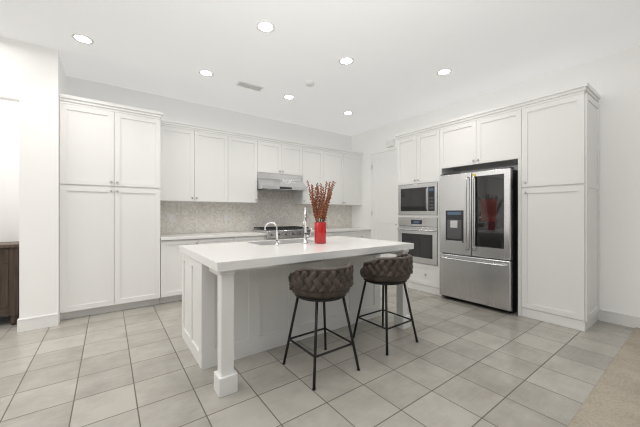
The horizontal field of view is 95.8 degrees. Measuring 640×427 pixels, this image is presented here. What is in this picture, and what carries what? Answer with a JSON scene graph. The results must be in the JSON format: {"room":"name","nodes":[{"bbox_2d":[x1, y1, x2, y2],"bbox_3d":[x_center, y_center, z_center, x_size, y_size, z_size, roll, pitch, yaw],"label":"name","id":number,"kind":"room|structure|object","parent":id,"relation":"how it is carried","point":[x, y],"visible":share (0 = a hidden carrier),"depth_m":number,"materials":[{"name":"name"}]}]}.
{"room":"kitchen","nodes":[
{"label":"kitchen","id":0,"kind":"room"},
{"bbox_2d":[0,36,18,102],"bbox_3d":[-4.288,-1.475,2.182,2.859,0.610,0.120,0,0,-36],"label":"wall","id":1,"kind":"structure","parent":0,"point":[9,69],"depth_m":2.94,"materials":[{"name":"white paint"}]},
{"bbox_2d":[19,41,65,323],"bbox_3d":[-3.192,-0.280,3.357,0.298,3.000,0.720,0,0,-36],"label":"wall","id":2,"kind":"structure","parent":0,"point":[42,80],"depth_m":3.07,"materials":[{"name":"white paint"}]},
{"bbox_2d":[17,318,19,331],"bbox_3d":[-3.308,1.155,3.248,0.018,0.130,0.710,0,0,-36],"label":"baseboard","id":3,"kind":"structure","parent":2,"relation":"attached to","point":[18,321],"depth_m":2.96,"materials":[{"name":"white paint"}]},
{"bbox_2d":[20,313,57,331],"bbox_3d":[-2.967,1.155,3.069,0.277,0.130,0.018,0,0,-36],"label":"baseboard","id":4,"kind":"structure","parent":2,"relation":"attached to","point":[51,320],"depth_m":3.05,"materials":[{"name":"white paint"}]},
{"bbox_2d":[0,76,351,241],"bbox_3d":[-2.584,-0.280,4.313,8.366,3.000,0.135,0,0,-36],"label":"wall","id":5,"kind":"structure","parent":0,"point":[183,111],"depth_m":4.71,"materials":[{"name":"white paint"}]},
{"bbox_2d":[160,118,231,201],"bbox_3d":[-1.946,-0.740,4.491,1.046,1.119,0.338,0,0,-36],"label":"upper cabinet","id":6,"kind":"object","parent":5,"relation":"attached to","point":[201,163],"depth_m":4.33,"materials":[{"name":"white paint"}]},
{"bbox_2d":[232,134,259,202],"bbox_3d":[-1.393,-0.740,4.896,0.565,1.119,0.338,0,0,-36],"label":"upper cabinet","id":7,"kind":"object","parent":5,"relation":"attached to","point":[245,147],"depth_m":4.81,"materials":[{"name":"white paint"}]},
{"bbox_2d":[260,138,303,177],"bbox_3d":[-0.798,-1.002,5.331,0.910,0.594,0.338,0,0,-36],"label":"upper cabinet","id":8,"kind":"object","parent":5,"relation":"attached to","point":[276,157],"depth_m":5.20,"materials":[{"name":"white paint"}]},
{"bbox_2d":[257,172,306,191],"bbox_3d":[-0.748,-0.554,5.262,0.898,0.296,0.510,0,0,-36],"label":"range hood","id":9,"kind":"object","parent":8,"relation":"attached to","point":[277,182],"visible":0.94,"depth_m":5.11,"materials":[{"name":"metal"}]},
{"bbox_2d":[293,146,327,204],"bbox_3d":[-0.210,-0.740,5.762,0.549,1.119,0.338,0,0,-36],"label":"upper cabinet","id":10,"kind":"object","parent":5,"relation":"attached to","point":[315,157],"depth_m":5.64,"materials":[{"name":"white paint"}]},
{"bbox_2d":[328,150,361,205],"bbox_3d":[0.372,-0.740,6.188,1.132,1.119,0.338,0,0,-36],"label":"upper cabinet","id":11,"kind":"object","parent":5,"relation":"attached to","point":[344,167],"depth_m":6.10,"materials":[{"name":"white paint"}]},
{"bbox_2d":[179,245,218,271],"bbox_3d":[-1.007,0.350,2.338,0.001,0.060,1.158,0,0,-36],"label":"countertop","id":12,"kind":"structure","parent":0,"relation":"attached to","point":[186,251],"depth_m":2.24,"materials":[{"name":"white stone"}]},
{"bbox_2d":[183,236,338,247],"bbox_3d":[-0.421,0.350,3.290,2.070,0.060,0.485,0,0,-36],"label":"countertop","id":13,"kind":"structure","parent":0,"relation":"attached to","point":[250,244],"depth_m":3.06,"materials":[{"name":"white stone"}]},
{"bbox_2d":[263,240,317,247],"bbox_3d":[-0.281,0.350,3.092,0.740,0.060,0.001,0,0,-36],"label":"countertop","id":14,"kind":"structure","parent":0,"relation":"attached to","point":[309,241],"depth_m":2.87,"materials":[{"name":"white stone"}]},
{"bbox_2d":[0,285,634,426],"bbox_3d":[-0.180,1.250,1.030,8.366,0.060,8.274,0,0,-36],"label":"floor","id":15,"kind":"structure","parent":0,"point":[462,363],"depth_m":2.20,"materials":[{"name":"tile"}]},
{"bbox_2d":[0,241,18,324],"bbox_3d":[-4.057,0.777,2.874,1.600,0.885,0.441,0,0,-36],"label":"sideboard","id":16,"kind":"object","parent":15,"relation":"on","point":[9,278],"visible":0.62,"depth_m":3.14,"materials":[{"name":"brown wood"}]},
{"bbox_2d":[59,93,162,319],"bbox_3d":[-2.675,-0.058,3.773,1.022,2.556,0.634,0,0,-36],"label":"pantry cabinet","id":17,"kind":"object","parent":15,"relation":"on","point":[109,207],"visible":1,"depth_m":3.50,"materials":[{"name":"white paint"}]},
{"bbox_2d":[159,239,238,302],"bbox_3d":[-1.870,0.790,4.386,1.046,0.860,0.598,0,0,-36],"label":"base cabinet","id":18,"kind":"object","parent":15,"relation":"on","point":[170,272],"depth_m":3.94,"materials":[{"name":"white paint"}]},
{"bbox_2d":[160,227,370,238],"bbox_3d":[-0.685,0.340,5.236,3.962,0.040,0.626,0,0,-36],"label":"countertop","id":19,"kind":"structure","parent":18,"relation":"on","point":[216,235],"depth_m":4.42,"materials":[{"name":"white stone"}]},
{"bbox_2d":[252,226,310,237],"bbox_3d":[-0.667,0.327,5.153,0.862,0.157,0.655,0,0,-36],"label":"cooktop","id":20,"kind":"object","parent":19,"relation":"in","point":[290,231],"visible":0.96,"depth_m":4.94,"materials":[{"name":"metal"}]},
{"bbox_2d":[239,235,266,241],"bbox_3d":[-1.317,0.790,4.791,0.565,0.860,0.598,0,0,-36],"label":"base cabinet","id":21,"kind":"object","parent":15,"relation":"on","point":[242,238],"depth_m":4.59,"materials":[{"name":"white paint"}]},
{"bbox_2d":[267,235,313,239],"bbox_3d":[-0.722,0.790,5.227,1.030,0.860,0.598,0,0,-36],"label":"base cabinet","id":22,"kind":"object","parent":15,"relation":"on","point":[311,236],"depth_m":5.02,"materials":[{"name":"white paint"}]},
{"bbox_2d":[181,240,410,397],"bbox_3d":[-0.201,0.800,2.990,2.034,0.840,1.207,0,0,-36],"label":"kitchen island","id":23,"kind":"object","parent":15,"relation":"on","point":[238,300],"depth_m":2.53,"materials":[{"name":"white paint"}]},
{"bbox_2d":[264,222,279,244],"bbox_3d":[-0.478,0.202,2.906,0.138,0.232,0.103,0,0,-36],"label":"filter faucet","id":24,"kind":"object","parent":23,"relation":"on","point":[277,242],"visible":1,"depth_m":2.90,"materials":[{"name":"silver metal"}]},
{"bbox_2d":[303,207,311,242],"bbox_3d":[-0.163,0.124,3.163,0.133,0.388,0.206,0,0,-36],"label":"faucet","id":25,"kind":"object","parent":23,"relation":"on","point":[305,224],"visible":1,"depth_m":3.08,"materials":[{"name":"silver metal"}]},
{"bbox_2d":[203,244,413,271],"bbox_3d":[-0.054,0.380,2.788,2.070,0.001,0.758,0,0,-36],"label":"island countertop","id":26,"kind":"structure","parent":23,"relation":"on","point":[404,249],"depth_m":2.27,"materials":[{"name":"white stone"}]},
{"bbox_2d":[243,244,314,251],"bbox_3d":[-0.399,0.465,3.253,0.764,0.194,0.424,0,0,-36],"label":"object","id":27,"kind":"object","parent":26,"relation":"in","point":[244,245],"depth_m":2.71,"materials":[{"name":"white stone"}]},
{"bbox_2d":[307,180,334,243],"bbox_3d":[0.004,-0.021,3.100,0.355,0.679,0.342,0,0,-36],"label":"vase","id":28,"kind":"object","parent":23,"relation":"on","point":[320,211],"visible":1,"depth_m":3.05,"materials":[{"name":"red ceramic"}]},
{"bbox_2d":[282,262,359,390],"bbox_3d":[0.011,0.805,2.286,0.524,0.830,0.500,0,0,-36],"label":"bar stool","id":29,"kind":"object","parent":15,"relation":"on","point":[317,285],"visible":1,"depth_m":2.10,"materials":[{"name":"black"}]},
{"bbox_2d":[326,231,334,236],"bbox_3d":[-0.133,0.790,5.658,0.549,0.860,0.598,0,0,-36],"label":"base cabinet","id":30,"kind":"object","parent":15,"relation":"on","point":[328,233],"depth_m":5.53,"materials":[{"name":"white paint"}]},
{"bbox_2d":[335,231,354,236],"bbox_3d":[0.232,0.790,5.925,0.595,0.860,0.598,0,0,-36],"label":"base cabinet","id":31,"kind":"object","parent":15,"relation":"on","point":[337,233],"depth_m":5.77,"materials":[{"name":"white paint"}]},
{"bbox_2d":[355,231,370,238],"bbox_3d":[0.664,0.790,6.241,0.597,0.860,0.598,0,0,-36],"label":"base cabinet","id":32,"kind":"object","parent":15,"relation":"on","point":[358,234],"depth_m":6.07,"materials":[{"name":"white paint"}]},
{"bbox_2d":[353,253,417,355],"bbox_3d":[0.631,0.805,2.778,0.524,0.830,0.500,0,0,-36],"label":"bar stool","id":33,"kind":"object","parent":15,"relation":"on","point":[386,271],"visible":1,"depth_m":2.59,"materials":[{"name":"black"}]},
{"bbox_2d":[408,258,442,295],"bbox_3d":[1.765,1.002,4.754,0.563,0.436,0.781,0,0,-36],"label":"base cabinet","id":34,"kind":"object","parent":15,"relation":"on","point":[425,277],"depth_m":4.46,"materials":[{"name":"white paint"}]},
{"bbox_2d":[397,217,437,265],"bbox_3d":[1.729,0.425,4.727,0.646,0.710,0.713,0,0,-36],"label":"wall oven","id":35,"kind":"object","parent":34,"relation":"in","point":[421,234],"visible":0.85,"depth_m":4.50,"materials":[{"name":"grey metal"}]},
{"bbox_2d":[440,167,517,312],"bbox_3d":[2.223,0.330,3.973,0.706,1.780,0.917,0,0,-36],"label":"refrigerator","id":36,"kind":"object","parent":15,"relation":"on","point":[479,236],"visible":0.98,"depth_m":3.70,"materials":[{"name":"grey metal"}]},
{"bbox_2d":[515,86,600,331],"bbox_3d":[2.776,-0.040,3.374,0.563,2.519,0.614,0,0,-36],"label":"tall cabinet","id":37,"kind":"object","parent":15,"relation":"on","point":[547,143],"depth_m":3.18,"materials":[{"name":"white paint"}]},
{"bbox_2d":[567,327,639,426],"bbox_3d":[3.108,1.213,0.600,3.325,0.014,3.695,0,0,-36],"label":"carpet floor","id":38,"kind":"structure","parent":15,"relation":"on","point":[612,399],"depth_m":1.90,"materials":[{"name":"beige carpet"}]},
{"bbox_2d":[0,0,639,135],"bbox_3d":[-0.180,-1.820,1.030,8.366,0.080,8.274,0,0,-36],"label":"ceiling","id":39,"kind":"structure","parent":0,"point":[401,53],"depth_m":3.08,"materials":[{"name":"white paint"}]},
{"bbox_2d":[71,34,93,43],"bbox_3d":[-2.420,-1.776,2.950,0.179,0.008,0.179,0,0,-42],"label":"recessed light","id":40,"kind":"object","parent":39,"relation":"in","point":[81,38],"depth_m":2.95,"materials":[{"name":"white paint"}]},
{"bbox_2d":[198,69,213,76],"bbox_3d":[-1.444,-1.776,3.665,0.179,0.008,0.179,0,0,15],"label":"recessed light","id":41,"kind":"object","parent":39,"relation":"in","point":[203,72],"depth_m":3.66,"materials":[{"name":"white paint"}]},
{"bbox_2d":[236,81,263,91],"bbox_3d":[-0.978,-1.776,4.043,0.360,0.008,0.160,0,0,-36],"label":"ceiling vent","id":42,"kind":"object","parent":39,"relation":"in","point":[249,86],"visible":1,"depth_m":4.04,"materials":[{"name":"white metal"}]},
{"bbox_2d":[256,20,274,32],"bbox_3d":[-0.519,-1.776,2.756,0.179,0.008,0.179,0,0,30],"label":"recessed light","id":43,"kind":"object","parent":39,"relation":"in","point":[263,26],"depth_m":2.75,"materials":[{"name":"white paint"}]},
{"bbox_2d":[283,95,294,99],"bbox_3d":[-0.476,-1.776,4.424,0.179,0.008,0.179,0,0,45],"label":"recessed light","id":44,"kind":"object","parent":39,"relation":"in","point":[289,97],"depth_m":4.43,"materials":[{"name":"white paint"}]},
{"bbox_2d":[306,81,313,86],"bbox_3d":[-0.135,-1.762,3.942,0.120,0.036,0.120,0,0,-36],"label":"smoke detector","id":45,"kind":"object","parent":39,"relation":"attached to","point":[309,83],"visible":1,"depth_m":3.91,"materials":[{"name":"white plastic"}]},
{"bbox_2d":[339,57,353,64],"bbox_3d":[0.307,-1.776,3.373,0.179,0.008,0.179,0,0,15],"label":"recessed light","id":46,"kind":"object","parent":39,"relation":"in","point":[344,60],"depth_m":3.36,"materials":[{"name":"white paint"}]},
{"bbox_2d":[343,111,352,114],"bbox_3d":[0.498,-1.776,5.125,0.179,0.008,0.179,0,0,45],"label":"recessed light","id":47,"kind":"object","parent":39,"relation":"in","point":[347,112],"depth_m":5.13,"materials":[{"name":"white paint"}]},
{"bbox_2d":[437,68,451,75],"bbox_3d":[1.564,-1.776,3.636,0.179,0.008,0.179,0,0,-42],"label":"recessed light","id":48,"kind":"object","parent":39,"relation":"in","point":[445,71],"depth_m":3.62,"materials":[{"name":"white paint"}]},
{"bbox_2d":[343,236,402,243],"bbox_3d":[0.663,0.350,3.561,0.001,0.060,1.158,0,0,-36],"label":"countertop","id":49,"kind":"structure","parent":0,"relation":"attached to","point":[344,238],"depth_m":3.28,"materials":[{"name":"white stone"}]},
{"bbox_2d":[351,45,639,319],"bbox_3d":[3.182,-0.280,3.417,0.120,3.000,8.154,0,0,-36],"label":"wall","id":50,"kind":"structure","parent":0,"point":[613,80],"depth_m":3.23,"materials":[{"name":"white paint"}]},
{"bbox_2d":[371,147,397,256],"bbox_3d":[1.331,-0.034,5.786,0.067,2.507,0.904,0,0,-36],"label":"door","id":51,"kind":"structure","parent":50,"relation":"in","point":[384,185],"depth_m":5.86,"materials":[{"name":"white paint"}]},
{"bbox_2d":[386,139,394,147],"bbox_3d":[1.391,-1.380,5.719,0.047,0.130,0.185,0,0,-36],"label":"door chime","id":52,"kind":"object","parent":50,"relation":"attached to","point":[390,143],"visible":1,"depth_m":5.69,"materials":[{"name":"white plastic"}]},
{"bbox_2d":[395,126,454,185],"bbox_3d":[1.765,-0.884,4.754,0.563,0.830,0.781,0,0,-36],"label":"upper cabinet","id":53,"kind":"object","parent":50,"relation":"attached to","point":[417,151],"depth_m":4.55,"materials":[{"name":"white paint"}]},
{"bbox_2d":[398,182,437,214],"bbox_3d":[1.730,-0.220,4.728,0.524,0.490,0.713,0,0,-36],"label":"microwave","id":54,"kind":"object","parent":53,"relation":"in","point":[418,199],"visible":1,"depth_m":4.55,"materials":[{"name":"grey metal"}]},
{"bbox_2d":[439,106,514,173],"bbox_3d":[2.306,-0.977,4.015,0.563,0.644,1.046,0,0,-36],"label":"upper cabinet","id":55,"kind":"object","parent":50,"relation":"attached to","point":[486,140],"depth_m":3.84,"materials":[{"name":"white paint"}]},
{"bbox_2d":[600,309,639,327],"bbox_3d":[4.363,1.155,1.691,0.014,0.130,3.972,0,0,-36],"label":"baseboard","id":56,"kind":"structure","parent":50,"relation":"attached to","point":[627,320],"depth_m":3.16,"materials":[{"name":"white paint"}]}
]}

